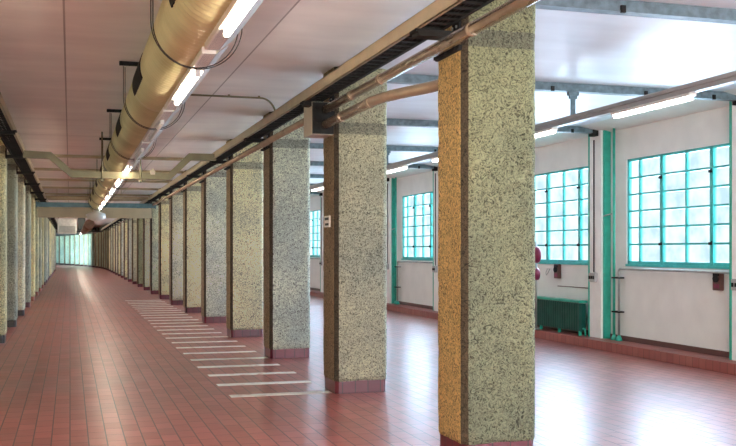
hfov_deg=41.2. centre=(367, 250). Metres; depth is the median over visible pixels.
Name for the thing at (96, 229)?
concrete column
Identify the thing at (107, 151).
hanger
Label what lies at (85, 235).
concrete column
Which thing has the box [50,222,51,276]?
concrete column
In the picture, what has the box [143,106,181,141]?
tube light
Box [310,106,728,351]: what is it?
wall
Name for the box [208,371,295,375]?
floor stripe
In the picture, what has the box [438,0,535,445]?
concrete column
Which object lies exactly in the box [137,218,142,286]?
concrete column
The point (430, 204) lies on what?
window
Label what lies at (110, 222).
concrete column
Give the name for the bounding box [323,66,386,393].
concrete column
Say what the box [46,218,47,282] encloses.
concrete column
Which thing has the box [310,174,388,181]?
ceiling beam
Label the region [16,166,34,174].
bracket
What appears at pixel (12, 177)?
concrete column
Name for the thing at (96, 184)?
hanger
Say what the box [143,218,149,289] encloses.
concrete column
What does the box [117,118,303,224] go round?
conduit pipe
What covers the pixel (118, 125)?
hanger
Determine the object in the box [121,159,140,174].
tube light
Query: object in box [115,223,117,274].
concrete column
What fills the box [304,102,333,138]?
junction box
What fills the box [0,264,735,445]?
floor
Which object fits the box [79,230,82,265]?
concrete column
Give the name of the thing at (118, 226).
concrete column
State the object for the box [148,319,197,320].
floor stripe
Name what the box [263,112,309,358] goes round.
concrete column
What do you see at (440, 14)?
cable tray
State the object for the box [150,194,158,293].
concrete column
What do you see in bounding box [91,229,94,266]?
concrete column
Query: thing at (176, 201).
concrete column
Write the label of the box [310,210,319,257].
window
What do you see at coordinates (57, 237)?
concrete column
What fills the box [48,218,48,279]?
concrete column
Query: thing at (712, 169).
window
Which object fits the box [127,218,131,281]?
concrete column
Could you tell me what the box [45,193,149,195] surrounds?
batten
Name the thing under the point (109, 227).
concrete column
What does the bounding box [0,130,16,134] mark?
bracket
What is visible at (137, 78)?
hanger
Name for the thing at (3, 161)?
concrete column
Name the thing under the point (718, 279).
switch box
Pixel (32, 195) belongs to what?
concrete column
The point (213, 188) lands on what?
concrete column
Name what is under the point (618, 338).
pipe
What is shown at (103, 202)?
tube light
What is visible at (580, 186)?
window
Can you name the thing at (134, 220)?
concrete column
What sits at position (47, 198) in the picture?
batten
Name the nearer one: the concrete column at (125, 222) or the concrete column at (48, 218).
the concrete column at (48, 218)
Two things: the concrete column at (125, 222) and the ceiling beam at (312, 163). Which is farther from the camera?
the concrete column at (125, 222)
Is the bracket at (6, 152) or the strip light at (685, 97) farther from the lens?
the bracket at (6, 152)
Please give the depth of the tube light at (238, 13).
5.87 m
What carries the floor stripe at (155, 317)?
on the floor
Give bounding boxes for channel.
[23,132,215,182]
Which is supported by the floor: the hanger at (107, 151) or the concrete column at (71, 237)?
the concrete column at (71, 237)
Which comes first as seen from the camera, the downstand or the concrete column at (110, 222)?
the downstand
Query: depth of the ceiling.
10.81 m
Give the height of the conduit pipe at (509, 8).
0.103 m
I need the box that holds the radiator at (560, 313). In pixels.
[537,296,587,335]
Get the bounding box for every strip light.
[311,186,323,190]
[386,165,407,173]
[535,128,557,137]
[611,93,695,117]
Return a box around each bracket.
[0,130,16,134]
[5,148,26,158]
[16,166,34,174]
[24,178,39,185]
[30,188,43,193]
[187,172,203,177]
[209,157,229,163]
[244,133,269,142]
[300,95,333,107]
[409,21,460,40]
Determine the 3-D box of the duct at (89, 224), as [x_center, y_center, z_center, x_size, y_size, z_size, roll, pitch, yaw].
[-12.568,-0.980,43.736,0.370,0.370,15.000,0,0,-17]
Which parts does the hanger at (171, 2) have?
plate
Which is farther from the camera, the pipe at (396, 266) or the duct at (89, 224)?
the duct at (89, 224)
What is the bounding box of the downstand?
[38,207,151,218]
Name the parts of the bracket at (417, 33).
arm, wall plate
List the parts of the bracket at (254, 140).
arm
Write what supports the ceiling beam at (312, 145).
attached to the ceiling
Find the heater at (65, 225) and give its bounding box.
[58,218,76,233]
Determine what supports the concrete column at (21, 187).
on the floor
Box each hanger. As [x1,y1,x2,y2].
[90,182,111,204]
[93,179,118,198]
[96,159,126,189]
[99,138,138,171]
[107,109,156,159]
[119,53,184,129]
[150,0,242,69]
[567,92,578,114]
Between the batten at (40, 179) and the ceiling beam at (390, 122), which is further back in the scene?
the batten at (40, 179)
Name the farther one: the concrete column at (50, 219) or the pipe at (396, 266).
the concrete column at (50, 219)
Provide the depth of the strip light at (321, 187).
24.37 m
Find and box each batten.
[34,168,182,173]
[38,178,168,182]
[42,186,157,190]
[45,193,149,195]
[47,198,142,200]
[54,154,182,160]
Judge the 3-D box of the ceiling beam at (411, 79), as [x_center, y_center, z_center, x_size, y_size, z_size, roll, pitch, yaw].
[2.516,-1.974,12.074,4.960,0.148,0.160,0,0,-17]
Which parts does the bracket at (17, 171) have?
arm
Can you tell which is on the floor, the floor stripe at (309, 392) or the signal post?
the floor stripe at (309, 392)
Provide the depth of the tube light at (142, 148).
13.39 m
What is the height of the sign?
0.130 m
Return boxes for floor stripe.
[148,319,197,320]
[150,322,202,323]
[153,325,207,326]
[155,317,185,317]
[157,329,207,330]
[165,332,220,333]
[166,336,227,338]
[171,341,237,342]
[176,345,245,347]
[183,351,255,353]
[190,357,267,360]
[197,364,278,367]
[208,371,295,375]
[216,380,310,385]
[229,391,331,396]
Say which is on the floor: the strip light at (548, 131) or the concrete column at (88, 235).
the concrete column at (88, 235)
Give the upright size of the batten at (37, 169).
0.065 m
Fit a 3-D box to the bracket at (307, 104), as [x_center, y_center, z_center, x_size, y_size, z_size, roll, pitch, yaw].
[-0.570,-1.678,10.958,0.365,0.170,0.140,0,0,-17]
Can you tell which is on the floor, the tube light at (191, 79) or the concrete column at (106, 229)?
the concrete column at (106, 229)
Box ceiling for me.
[0,0,735,230]
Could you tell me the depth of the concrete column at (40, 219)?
38.17 m
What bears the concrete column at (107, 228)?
on the floor
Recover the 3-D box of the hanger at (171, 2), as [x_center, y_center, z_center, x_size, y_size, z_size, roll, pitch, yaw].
[-1.001,-1.683,6.283,0.720,0.734,1.904,0,0,-17]
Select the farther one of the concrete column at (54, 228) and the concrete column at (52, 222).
the concrete column at (54, 228)
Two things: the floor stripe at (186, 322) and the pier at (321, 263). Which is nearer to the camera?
the floor stripe at (186, 322)
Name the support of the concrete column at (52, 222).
on the floor
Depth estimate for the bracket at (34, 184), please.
24.06 m
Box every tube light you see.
[100,199,108,205]
[104,192,114,200]
[108,185,119,194]
[113,179,124,186]
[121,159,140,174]
[129,139,155,161]
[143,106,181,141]
[164,46,227,109]
[205,0,263,50]
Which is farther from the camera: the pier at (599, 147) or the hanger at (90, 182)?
the hanger at (90, 182)
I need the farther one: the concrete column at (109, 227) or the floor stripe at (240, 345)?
the concrete column at (109, 227)
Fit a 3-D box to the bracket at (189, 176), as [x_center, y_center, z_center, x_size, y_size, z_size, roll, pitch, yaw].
[-3.808,-1.678,21.607,0.365,0.170,0.140,0,0,-17]
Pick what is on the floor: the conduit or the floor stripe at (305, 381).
the floor stripe at (305, 381)
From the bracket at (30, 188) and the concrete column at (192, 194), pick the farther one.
the bracket at (30, 188)
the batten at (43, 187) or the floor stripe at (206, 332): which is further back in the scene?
the batten at (43, 187)
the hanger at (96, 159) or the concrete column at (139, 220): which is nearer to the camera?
the hanger at (96, 159)
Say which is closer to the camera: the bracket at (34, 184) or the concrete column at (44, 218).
the bracket at (34, 184)
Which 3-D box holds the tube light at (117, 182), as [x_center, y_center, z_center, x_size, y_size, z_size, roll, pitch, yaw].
[-4.928,-1.375,19.541,0.190,0.120,2.840,0,0,-17]
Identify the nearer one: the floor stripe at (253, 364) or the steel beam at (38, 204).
the floor stripe at (253, 364)
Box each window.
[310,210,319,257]
[401,191,432,260]
[535,166,587,264]
[625,143,728,268]
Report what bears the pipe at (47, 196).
attached to the ceiling
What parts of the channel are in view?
hanger rod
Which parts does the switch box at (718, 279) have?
knob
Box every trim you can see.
[56,231,102,235]
[310,88,735,197]
[310,290,735,374]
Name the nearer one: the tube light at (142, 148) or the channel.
the tube light at (142, 148)
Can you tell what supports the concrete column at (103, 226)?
on the floor
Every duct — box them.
[81,219,94,234]
[88,0,231,209]
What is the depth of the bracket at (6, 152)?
16.95 m
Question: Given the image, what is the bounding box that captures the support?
[433,44,461,61]
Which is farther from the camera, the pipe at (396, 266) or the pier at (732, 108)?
the pipe at (396, 266)
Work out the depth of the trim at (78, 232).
93.94 m
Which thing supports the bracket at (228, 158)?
attached to the concrete column at (244, 179)
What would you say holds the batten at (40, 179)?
attached to the ceiling
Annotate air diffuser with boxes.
[86,209,105,220]
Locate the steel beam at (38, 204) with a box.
[36,201,155,208]
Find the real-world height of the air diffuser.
0.420 m
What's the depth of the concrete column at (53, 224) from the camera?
66.60 m
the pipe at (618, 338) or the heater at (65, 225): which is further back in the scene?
the heater at (65, 225)
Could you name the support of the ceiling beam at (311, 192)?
attached to the ceiling
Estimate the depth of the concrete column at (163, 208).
32.25 m
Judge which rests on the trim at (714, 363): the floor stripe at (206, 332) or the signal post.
the signal post
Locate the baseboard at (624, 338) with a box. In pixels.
[310,287,728,357]
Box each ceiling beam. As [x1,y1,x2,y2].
[263,191,322,195]
[310,143,437,151]
[310,161,437,170]
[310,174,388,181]
[387,74,735,105]
[387,118,597,136]
[535,0,735,23]
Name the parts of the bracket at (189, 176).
arm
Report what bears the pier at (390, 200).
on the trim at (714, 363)
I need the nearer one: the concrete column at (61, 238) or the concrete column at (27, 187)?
the concrete column at (27, 187)
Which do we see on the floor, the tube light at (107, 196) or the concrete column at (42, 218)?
the concrete column at (42, 218)
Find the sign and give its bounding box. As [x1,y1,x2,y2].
[324,216,330,226]
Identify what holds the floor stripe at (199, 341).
on the floor
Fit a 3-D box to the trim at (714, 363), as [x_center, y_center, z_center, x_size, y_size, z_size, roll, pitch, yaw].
[-4.817,1.528,44.525,0.410,0.145,96.000,0,0,-17]
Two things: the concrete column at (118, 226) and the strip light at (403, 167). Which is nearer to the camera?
the strip light at (403, 167)
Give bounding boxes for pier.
[319,193,323,291]
[386,178,394,303]
[432,171,438,310]
[588,130,610,338]
[729,101,735,360]
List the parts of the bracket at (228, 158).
arm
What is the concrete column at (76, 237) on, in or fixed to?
on the floor
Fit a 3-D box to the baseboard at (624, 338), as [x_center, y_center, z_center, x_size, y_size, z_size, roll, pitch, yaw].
[-4.626,1.415,44.582,0.012,0.080,96.000,0,0,-17]
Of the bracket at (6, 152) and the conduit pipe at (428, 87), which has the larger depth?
the bracket at (6, 152)
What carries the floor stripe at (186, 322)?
on the floor
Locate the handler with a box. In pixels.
[78,218,84,229]
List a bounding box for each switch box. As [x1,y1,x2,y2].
[553,264,560,277]
[712,273,723,290]
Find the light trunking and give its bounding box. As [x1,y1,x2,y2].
[310,71,735,189]
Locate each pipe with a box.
[46,187,147,199]
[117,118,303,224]
[322,0,539,113]
[322,79,437,128]
[391,177,432,303]
[603,128,728,340]
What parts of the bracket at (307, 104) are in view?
arm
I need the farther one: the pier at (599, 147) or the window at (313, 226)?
the window at (313, 226)
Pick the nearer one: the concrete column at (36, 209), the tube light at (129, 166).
the tube light at (129, 166)
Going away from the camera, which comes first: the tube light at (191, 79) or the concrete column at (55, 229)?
the tube light at (191, 79)
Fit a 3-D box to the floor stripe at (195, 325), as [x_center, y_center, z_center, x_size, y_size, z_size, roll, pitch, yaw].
[-3.947,1.599,20.668,1.134,0.003,0.176,0,0,-17]
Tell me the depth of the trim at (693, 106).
15.23 m
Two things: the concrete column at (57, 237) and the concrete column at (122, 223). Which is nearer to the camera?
the concrete column at (122, 223)
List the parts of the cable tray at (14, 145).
rail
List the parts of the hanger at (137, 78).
plate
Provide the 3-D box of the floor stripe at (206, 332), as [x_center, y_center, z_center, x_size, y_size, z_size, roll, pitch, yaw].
[-3.394,1.599,18.897,1.134,0.003,0.176,0,0,-17]
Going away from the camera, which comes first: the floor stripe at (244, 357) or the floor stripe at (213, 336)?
the floor stripe at (244, 357)
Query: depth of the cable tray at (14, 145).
15.96 m
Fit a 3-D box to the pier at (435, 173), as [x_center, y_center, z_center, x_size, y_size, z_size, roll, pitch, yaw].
[1.690,-0.280,23.479,0.245,3.470,0.453,0,0,-17]
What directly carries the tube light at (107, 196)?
attached to the ventilation duct at (181, 30)
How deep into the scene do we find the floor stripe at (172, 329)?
19.79 m
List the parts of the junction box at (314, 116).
plate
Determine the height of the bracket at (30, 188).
0.170 m
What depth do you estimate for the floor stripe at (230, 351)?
15.33 m
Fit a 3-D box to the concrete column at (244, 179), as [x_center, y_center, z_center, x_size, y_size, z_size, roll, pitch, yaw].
[-2.311,-0.225,18.362,0.631,3.650,0.571,0,0,-17]
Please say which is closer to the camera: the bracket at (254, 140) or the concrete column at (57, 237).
the bracket at (254, 140)
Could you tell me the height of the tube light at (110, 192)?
0.120 m
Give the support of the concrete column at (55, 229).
on the floor
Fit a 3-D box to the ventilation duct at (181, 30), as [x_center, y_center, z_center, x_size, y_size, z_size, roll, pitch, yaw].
[-3.951,-1.670,15.984,0.528,0.528,40.684,0,0,-17]
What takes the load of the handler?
hanging from the ceiling
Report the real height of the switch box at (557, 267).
0.260 m
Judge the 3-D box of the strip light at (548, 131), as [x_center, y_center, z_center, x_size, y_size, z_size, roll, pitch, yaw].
[2.174,-1.538,13.235,0.090,0.070,1.480,0,0,-17]
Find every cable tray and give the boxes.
[0,92,57,224]
[101,0,494,229]
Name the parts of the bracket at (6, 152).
arm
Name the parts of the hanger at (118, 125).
plate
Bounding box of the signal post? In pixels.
[535,241,540,329]
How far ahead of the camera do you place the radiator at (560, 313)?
17.25 m
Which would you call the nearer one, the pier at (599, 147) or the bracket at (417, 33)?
the bracket at (417, 33)
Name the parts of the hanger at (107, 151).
plate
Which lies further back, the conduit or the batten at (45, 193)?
the batten at (45, 193)
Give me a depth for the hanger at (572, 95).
12.06 m
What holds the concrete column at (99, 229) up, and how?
on the floor
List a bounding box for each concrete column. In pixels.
[0,138,6,342]
[7,152,17,326]
[18,167,24,315]
[25,179,30,306]
[31,188,34,300]
[35,196,38,295]
[39,201,41,290]
[42,218,43,287]
[44,218,45,284]
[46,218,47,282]
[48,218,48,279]
[49,219,50,277]
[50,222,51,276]
[52,222,52,274]
[53,224,53,271]
[53,228,54,272]
[55,229,55,270]
[56,236,58,263]
[59,236,63,264]
[64,236,68,264]
[69,235,73,264]
[74,235,78,265]
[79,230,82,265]
[83,234,87,265]
[87,230,90,266]
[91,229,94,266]
[95,228,97,267]
[98,228,100,267]
[101,227,102,268]
[103,226,104,268]
[105,229,106,269]
[107,228,108,269]
[108,227,109,270]
[110,222,112,271]
[112,226,114,273]
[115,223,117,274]
[117,221,119,275]
[120,219,123,277]
[123,220,127,279]
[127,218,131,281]
[132,218,136,283]
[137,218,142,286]
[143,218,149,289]
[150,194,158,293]
[158,188,168,298]
[169,180,182,304]
[183,170,200,312]
[201,159,226,322]
[226,139,263,336]
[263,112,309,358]
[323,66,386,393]
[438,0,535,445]
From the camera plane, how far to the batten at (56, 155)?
21.15 m
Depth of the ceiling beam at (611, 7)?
8.09 m
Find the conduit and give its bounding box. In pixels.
[190,94,275,110]
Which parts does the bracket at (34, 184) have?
arm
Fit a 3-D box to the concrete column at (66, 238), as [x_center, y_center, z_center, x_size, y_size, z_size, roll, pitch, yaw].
[-33.179,-0.225,108.147,0.625,3.650,0.566,0,0,-29]
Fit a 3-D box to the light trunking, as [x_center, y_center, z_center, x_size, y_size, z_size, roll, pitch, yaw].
[-6.851,-1.615,42.913,0.104,0.090,93.900,0,0,-17]
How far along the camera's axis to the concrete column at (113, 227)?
67.73 m
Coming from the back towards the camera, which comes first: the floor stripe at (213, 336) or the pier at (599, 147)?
the floor stripe at (213, 336)
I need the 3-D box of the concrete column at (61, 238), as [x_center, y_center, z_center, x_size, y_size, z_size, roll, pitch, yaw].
[-34.501,-0.225,110.468,0.625,3.650,0.566,0,0,-30]
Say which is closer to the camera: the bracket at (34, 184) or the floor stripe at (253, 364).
the floor stripe at (253, 364)
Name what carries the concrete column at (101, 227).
on the floor
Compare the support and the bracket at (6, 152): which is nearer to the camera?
the support

